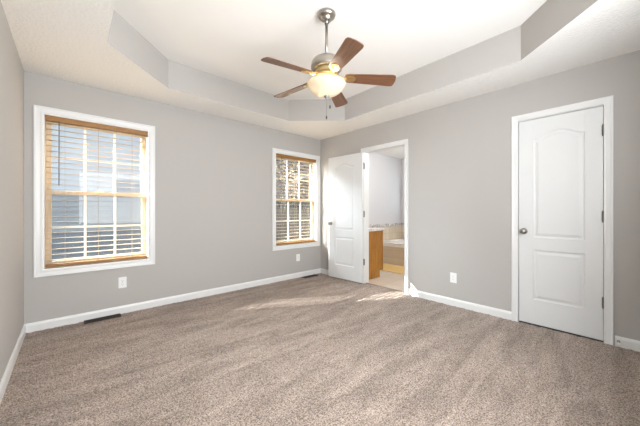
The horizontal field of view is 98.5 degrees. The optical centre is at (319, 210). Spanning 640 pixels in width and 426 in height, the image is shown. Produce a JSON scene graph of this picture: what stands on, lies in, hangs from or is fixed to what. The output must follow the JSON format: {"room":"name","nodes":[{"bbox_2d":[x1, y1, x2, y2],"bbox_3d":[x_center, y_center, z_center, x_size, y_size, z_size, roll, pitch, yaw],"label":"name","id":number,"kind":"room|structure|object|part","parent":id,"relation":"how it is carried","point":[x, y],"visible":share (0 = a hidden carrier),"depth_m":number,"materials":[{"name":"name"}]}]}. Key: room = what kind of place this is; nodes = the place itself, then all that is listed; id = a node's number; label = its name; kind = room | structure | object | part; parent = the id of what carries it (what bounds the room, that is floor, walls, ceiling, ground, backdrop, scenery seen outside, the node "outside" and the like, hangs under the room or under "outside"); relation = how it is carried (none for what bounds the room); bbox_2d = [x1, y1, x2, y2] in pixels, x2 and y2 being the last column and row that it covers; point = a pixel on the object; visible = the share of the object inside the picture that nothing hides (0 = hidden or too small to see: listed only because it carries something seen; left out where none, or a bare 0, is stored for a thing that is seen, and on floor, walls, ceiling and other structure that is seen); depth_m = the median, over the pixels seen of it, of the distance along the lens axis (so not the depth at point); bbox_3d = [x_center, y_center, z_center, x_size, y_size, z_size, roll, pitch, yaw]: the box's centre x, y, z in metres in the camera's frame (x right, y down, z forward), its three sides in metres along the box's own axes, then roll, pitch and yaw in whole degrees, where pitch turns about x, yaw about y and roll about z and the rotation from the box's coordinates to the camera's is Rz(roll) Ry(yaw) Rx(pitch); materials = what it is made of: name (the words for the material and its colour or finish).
{"room":"empty bedroom","nodes":[
{"label":"empty bedroom","id":0,"kind":"room"},
{"bbox_2d":[0,0,23,381],"bbox_3d":[-1.366,-0.313,0.922,0.150,3.000,4.301,0,0,-42],"label":"wall","id":1,"kind":"structure","parent":0,"point":[11,69],"depth_m":1.99,"materials":[{"name":"grey paint"}]},
{"bbox_2d":[0,324,25,403],"bbox_3d":[-1.351,1.099,1.028,0.014,0.089,4.137,0,0,-42],"label":"baseboard","id":2,"kind":"structure","parent":1,"relation":"attached to","point":[7,374],"depth_m":1.95,"materials":[{"name":"white paint"}]},
{"bbox_2d":[24,71,400,323],"bbox_3d":[-0.428,-0.308,4.776,6.717,3.010,0.149,0,0,-42],"label":"wall","id":3,"kind":"structure","parent":0,"point":[213,174],"depth_m":3.57,"materials":[{"name":"grey paint"}]},
{"bbox_2d":[33,104,154,277],"bbox_3d":[-2.388,-0.185,3.000,1.002,1.633,0.187,0,0,-42],"label":"window","id":4,"kind":"structure","parent":3,"relation":"in","point":[40,177],"depth_m":2.84,"materials":[{"name":"white paint"}]},
{"bbox_3d":[-2.423,-0.548,3.039,0.856,0.762,0.034,0,0,-42],"label":"sash","id":5,"kind":"part","parent":4,"relation":"part of","materials":[{"name":"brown wood"}]},
{"bbox_3d":[-2.398,0.177,3.011,0.856,0.761,0.034,0,0,-42],"label":"sash","id":6,"kind":"part","parent":4,"relation":"part of","materials":[{"name":"brown wood"}]},
{"bbox_2d":[45,115,146,266],"bbox_3d":[-2.353,-0.192,2.961,0.846,1.476,0.068,0,0,-42],"label":"window blind","id":7,"kind":"object","parent":4,"relation":"attached to","point":[49,118],"visible":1,"depth_m":2.92,"materials":[{"name":"brown wood"}]},
{"bbox_3d":[-2.357,0.535,2.966,0.844,0.022,0.048,0,0,-42],"label":"rail","id":8,"kind":"part","parent":7,"relation":"part of","materials":[{"name":"brown wood"}]},
{"bbox_3d":[-2.373,-0.178,2.952,0.002,1.404,0.054,0,0,-42],"label":"ladder cord","id":9,"kind":"part","parent":7,"relation":"part of","materials":[{"name":"white fabric"}]},
{"bbox_3d":[-2.151,-0.178,3.154,0.002,1.404,0.054,0,0,-42],"label":"ladder cord","id":10,"kind":"part","parent":7,"relation":"part of","materials":[{"name":"white fabric"}]},
{"bbox_2d":[52,128,140,192],"bbox_3d":[-2.418,-0.543,3.033,0.764,0.680,0.010,0,0,-42],"label":"grille","id":11,"kind":"object","parent":4,"relation":"attached to","point":[114,135],"depth_m":3.11,"materials":[{"name":"beige"}]},
{"bbox_2d":[52,196,141,256],"bbox_3d":[-2.392,0.168,3.005,0.764,0.669,0.010,0,0,-42],"label":"grille","id":12,"kind":"object","parent":4,"relation":"attached to","point":[138,254],"depth_m":3.08,"materials":[{"name":"beige"}]},
{"bbox_2d":[118,277,126,288],"bbox_3d":[-2.196,0.797,3.066,0.076,0.120,0.009,0,0,-42],"label":"electrical outlet","id":13,"kind":"object","parent":3,"relation":"attached to","point":[122,281],"visible":1,"depth_m":3.06,"materials":[{"name":"white plastic"}]},
{"bbox_2d":[25,268,320,332],"bbox_3d":[-1.367,1.099,3.815,3.735,0.089,0.014,0,0,-42],"label":"baseboard","id":14,"kind":"structure","parent":3,"relation":"attached to","point":[72,319],"depth_m":3.25,"materials":[{"name":"white paint"}]},
{"bbox_2d":[272,148,319,250],"bbox_3d":[-0.437,-0.182,4.769,1.017,1.636,0.187,0,0,-42],"label":"window","id":15,"kind":"structure","parent":3,"relation":"in","point":[315,201],"depth_m":4.86,"materials":[{"name":"white paint"}]},
{"bbox_2d":[276,159,309,198],"bbox_3d":[-0.467,-0.542,4.802,0.779,0.678,0.010,0,0,-42],"label":"grille","id":16,"kind":"object","parent":15,"relation":"attached to","point":[286,178],"depth_m":4.89,"materials":[{"name":"beige wood"}]},
{"bbox_3d":[-0.473,-0.547,4.808,0.871,0.760,0.034,0,0,-42],"label":"sash","id":17,"kind":"part","parent":15,"relation":"part of","materials":[{"name":"brown wood"}]},
{"bbox_2d":[276,201,311,240],"bbox_3d":[-0.442,0.170,4.774,0.779,0.674,0.010,0,0,-42],"label":"grille","id":18,"kind":"object","parent":15,"relation":"attached to","point":[288,220],"depth_m":4.86,"materials":[{"name":"beige wood"}]},
{"bbox_3d":[-0.447,0.180,4.780,0.871,0.766,0.034,0,0,-42],"label":"sash","id":19,"kind":"part","parent":15,"relation":"part of","materials":[{"name":"brown wood"}]},
{"bbox_2d":[276,153,315,244],"bbox_3d":[-0.402,-0.188,4.731,0.861,1.478,0.068,0,0,-42],"label":"window blind","id":20,"kind":"object","parent":15,"relation":"attached to","point":[281,156],"visible":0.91,"depth_m":4.66,"materials":[{"name":"brown wood"}]},
{"bbox_3d":[-0.620,-0.174,4.542,0.002,1.406,0.054,0,0,-42],"label":"ladder cord","id":21,"kind":"part","parent":20,"relation":"part of","materials":[{"name":"white fabric"}]},
{"bbox_3d":[-0.407,0.540,4.736,0.859,0.022,0.048,0,0,-42],"label":"rail","id":22,"kind":"part","parent":20,"relation":"part of","materials":[{"name":"brown wood"}]},
{"bbox_2d":[0,270,639,425],"bbox_3d":[1.031,1.165,3.197,6.477,0.063,4.171,0,0,-42],"label":"floor","id":23,"kind":"structure","parent":0,"point":[322,349],"depth_m":2.01,"materials":[{"name":"beige carpet"}]},
{"bbox_2d":[84,313,120,323],"bbox_3d":[-2.283,1.131,2.901,0.305,0.007,0.100,0,0,-42],"label":"floor vent","id":24,"kind":"object","parent":23,"relation":"in","point":[119,314],"visible":1,"depth_m":2.89,"materials":[{"name":"brown metal"}]},
{"bbox_2d":[302,274,317,277],"bbox_3d":[-0.171,1.131,4.780,0.305,0.007,0.100,0,0,-42],"label":"floor vent","id":25,"kind":"object","parent":23,"relation":"in","point":[313,275],"visible":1,"depth_m":4.76,"materials":[{"name":"brown metal"}]},
{"bbox_2d":[369,227,384,279],"bbox_3d":[0.631,0.651,4.990,0.572,0.978,0.935,0,0,-42],"label":"bathroom vanity","id":26,"kind":"object","parent":23,"relation":"on","point":[375,234],"visible":0.09,"depth_m":4.68,"materials":[{"name":"brown wood"}]},
{"bbox_2d":[369,227,384,231],"bbox_3d":[0.623,0.288,4.983,0.551,0.103,0.935,0,0,-42],"label":"countertop","id":27,"kind":"structure","parent":26,"relation":"on","point":[370,228],"depth_m":4.73,"materials":[{"name":"stone"}]},
{"bbox_2d":[369,223,403,239],"bbox_3d":[2.038,0.720,5.865,1.400,0.842,1.551,0,0,-42],"label":"tile surround","id":28,"kind":"object","parent":23,"relation":"on","point":[392,230],"visible":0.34,"depth_m":6.61,"materials":[{"name":"tile"}]},
{"bbox_2d":[382,263,403,274],"bbox_3d":[1.518,1.134,5.359,0.610,0.014,1.240,0,0,-42],"label":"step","id":29,"kind":"structure","parent":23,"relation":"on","point":[392,268],"depth_m":5.39,"materials":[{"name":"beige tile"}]},
{"bbox_2d":[383,238,403,265],"bbox_3d":[2.142,0.909,5.965,1.088,0.462,1.519,0,0,-42],"label":"bathtub","id":30,"kind":"object","parent":23,"relation":"on","point":[393,249],"visible":0.29,"depth_m":5.84,"materials":[{"name":"white plastic"}]},
{"bbox_2d":[1,0,639,139],"bbox_3d":[0.023,-1.454,2.283,3.735,0.303,4.151,0,0,-42],"label":"ceiling","id":31,"kind":"structure","parent":0,"point":[204,56],"depth_m":2.48,"materials":[{"name":"white paint"}]},
{"bbox_2d":[261,8,395,118],"bbox_3d":[0.024,-1.176,2.236,1.058,0.858,1.074,0,0,-42],"label":"ceiling fan","id":32,"kind":"object","parent":31,"relation":"hanging from","point":[326,83],"visible":1,"depth_m":2.17,"materials":[{"name":"brown wood"}]},
{"bbox_3d":[-0.233,-1.069,2.034,0.410,0.006,0.130,-4,16,-36],"label":"blade","id":33,"kind":"part","parent":32,"relation":"part of","materials":[{"name":"brown wood"}]},
{"bbox_3d":[-0.234,-1.069,2.451,0.410,0.006,0.130,-4,12,36],"label":"blade","id":34,"kind":"part","parent":32,"relation":"part of","materials":[{"name":"brown wood"}]},
{"bbox_3d":[0.053,-0.987,2.244,0.314,0.105,0.314,0,0,-42],"label":"lamp shade","id":35,"kind":"part","parent":32,"relation":"part of","materials":[{"name":"white glass"}]},
{"bbox_3d":[0.162,-1.069,2.581,0.130,0.006,0.410,-15,-7,17],"label":"blade","id":36,"kind":"part","parent":32,"relation":"part of","materials":[{"name":"brown wood"}]},
{"bbox_3d":[0.164,-1.069,1.907,0.130,0.006,0.410,15,-2,-18],"label":"blade","id":37,"kind":"part","parent":32,"relation":"part of","materials":[{"name":"brown wood"}]},
{"bbox_3d":[0.408,-1.069,2.245,0.410,0.006,0.130,3,-14,0],"label":"blade","id":38,"kind":"part","parent":32,"relation":"part of","materials":[{"name":"brown wood"}]},
{"bbox_3d":[0.035,-1.606,2.298,2.720,0.001,3.157,0,0,-42],"label":"panel","id":39,"kind":"part","parent":31,"relation":"part of","materials":[{"name":"white paint"}]},
{"bbox_2d":[374,147,403,158],"bbox_3d":[1.826,-1.353,5.268,2.717,0.100,2.450,0,0,-42],"label":"ceiling","id":40,"kind":"structure","parent":0,"point":[396,152],"depth_m":6.15,"materials":[{"name":"white paint"}]},
{"bbox_2d":[401,159,403,222],"bbox_3d":[2.819,-0.133,6.135,0.120,2.660,2.201,0,0,-42],"label":"wall","id":41,"kind":"structure","parent":0,"point":[402,160],"depth_m":6.88,"materials":[{"name":"white paint"}]},
{"bbox_2d":[321,50,639,344],"bbox_3d":[1.449,-0.313,3.576,0.115,3.000,4.151,0,0,-42],"label":"wall","id":42,"kind":"structure","parent":0,"point":[459,152],"depth_m":3.08,"materials":[{"name":"grey paint"}]},
{"bbox_2d":[321,268,327,274],"bbox_3d":[0.333,1.099,4.710,0.014,0.089,0.944,0,0,-42],"label":"baseboard","id":43,"kind":"structure","parent":42,"relation":"attached to","point":[323,271],"depth_m":4.98,"materials":[{"name":"white paint"}]},
{"bbox_2d":[328,139,407,294],"bbox_3d":[0.719,0.081,4.313,1.467,2.125,0.212,0,0,42],"label":"door","id":44,"kind":"structure","parent":42,"relation":"in","point":[348,175],"depth_m":4.42,"materials":[{"name":"white paint"}]},
{"bbox_3d":[0.396,-0.234,4.538,0.405,1.093,0.007,0,0,44],"label":"panel","id":45,"kind":"part","parent":44,"relation":"part of","materials":[{"name":"white paint"}]},
{"bbox_3d":[0.396,0.667,4.538,0.405,0.465,0.007,0,0,44],"label":"panel","id":46,"kind":"part","parent":44,"relation":"part of","materials":[{"name":"white paint"}]},
{"bbox_3d":[0.925,0.081,4.055,0.017,2.125,0.819,0,0,-42],"label":"casing","id":47,"kind":"part","parent":44,"relation":"part of","materials":[{"name":"white paint"}]},
{"bbox_2d":[366,283,403,291],"bbox_3d":[0.968,1.137,4.095,0.027,0.011,0.705,0,0,-42],"label":"trim","id":48,"kind":"structure","parent":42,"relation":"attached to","point":[366,283],"depth_m":4.09,"materials":[{"name":"brown"}]},
{"bbox_2d":[450,272,456,282],"bbox_3d":[1.603,0.804,3.314,0.009,0.120,0.076,0,0,-42],"label":"electrical outlet","id":49,"kind":"object","parent":42,"relation":"attached to","point":[453,276],"visible":1,"depth_m":3.31,"materials":[{"name":"white plastic"}]},
{"bbox_2d":[408,288,510,319],"bbox_3d":[1.600,1.099,3.313,0.014,0.089,1.187,0,0,-42],"label":"baseboard","id":50,"kind":"structure","parent":42,"relation":"attached to","point":[504,314],"depth_m":3.23,"materials":[{"name":"white paint"}]},
{"bbox_2d":[511,95,612,344],"bbox_3d":[2.268,0.104,2.628,0.176,2.165,0.726,0,0,-42],"label":"door","id":51,"kind":"structure","parent":42,"relation":"in","point":[562,156],"depth_m":2.58,"materials":[{"name":"white paint"}]},
{"bbox_3d":[2.050,0.205,2.783,0.062,0.062,0.062,0,0,-42],"label":"knob","id":52,"kind":"part","parent":51,"relation":"part of","materials":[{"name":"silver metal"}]},
{"bbox_3d":[2.253,-0.258,2.612,0.007,1.041,0.371,0,0,-42],"label":"panel","id":53,"kind":"part","parent":51,"relation":"part of","materials":[{"name":"white paint"}]},
{"bbox_3d":[2.253,0.633,2.612,0.007,0.493,0.371,0,0,-42],"label":"panel","id":54,"kind":"part","parent":51,"relation":"part of","materials":[{"name":"white paint"}]},
{"bbox_2d":[615,336,639,351],"bbox_3d":[2.644,1.099,2.162,0.014,0.089,0.451,0,0,-42],"label":"baseboard","id":55,"kind":"structure","parent":42,"relation":"attached to","point":[626,343],"depth_m":2.27,"materials":[{"name":"white paint"}]},
{"label":"outside","id":56,"kind":"structure","parent":0,"visible":0},
{"bbox_3d":[-20.784,1.787,37.798,100.000,0.200,76.080,0,0,-42],"label":"ground","id":57,"kind":"structure","parent":56,"visible":0},
{"bbox_2d":[52,125,140,260],"bbox_3d":[-8.443,-1.358,8.712,12.800,6.110,7.150,0,0,-42],"label":"neighbor house","id":58,"kind":"structure","parent":57,"relation":"on","point":[74,210],"depth_m":6.94,"materials":[{"name":"grey"}]},
{"bbox_3d":[-5.169,-0.603,7.396,0.560,0.440,0.006,0,0,-42],"label":"pane","id":59,"kind":"part","parent":58,"relation":"part of","materials":[{"name":"clear glass"}]},
{"bbox_2d":[276,160,308,208],"bbox_3d":[-1.881,-0.725,15.884,2.490,4.929,2.630,0,0,1],"label":"bare tree","id":60,"kind":"object","parent":57,"relation":"on","point":[291,167],"visible":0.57,"depth_m":15.94,"materials":[{"name":"grey plant"}]},
{"bbox_2d":[276,208,310,241],"bbox_3d":[0.772,0.777,16.274,11.211,1.820,0.070,0,0,-42],"label":"fence","id":61,"kind":"object","parent":57,"relation":"on","point":[305,213],"visible":0.09,"depth_m":14.28,"materials":[{"name":"white"}]},
{"bbox_2d":[276,159,310,208],"bbox_3d":[1.377,-4.501,35.677,46.763,12.476,7.000,0,0,-42],"label":"hill","id":62,"kind":"structure","parent":57,"relation":"on","point":[308,205],"depth_m":30.94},
{"bbox_2d":[290,173,310,208],"bbox_3d":[-1.869,-0.919,25.664,2.272,5.249,3.404,0,0,33],"label":"bare tree","id":63,"kind":"object","parent":57,"relation":"on","point":[302,194],"visible":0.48,"depth_m":25.65,"materials":[{"name":"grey plant"}]}
]}

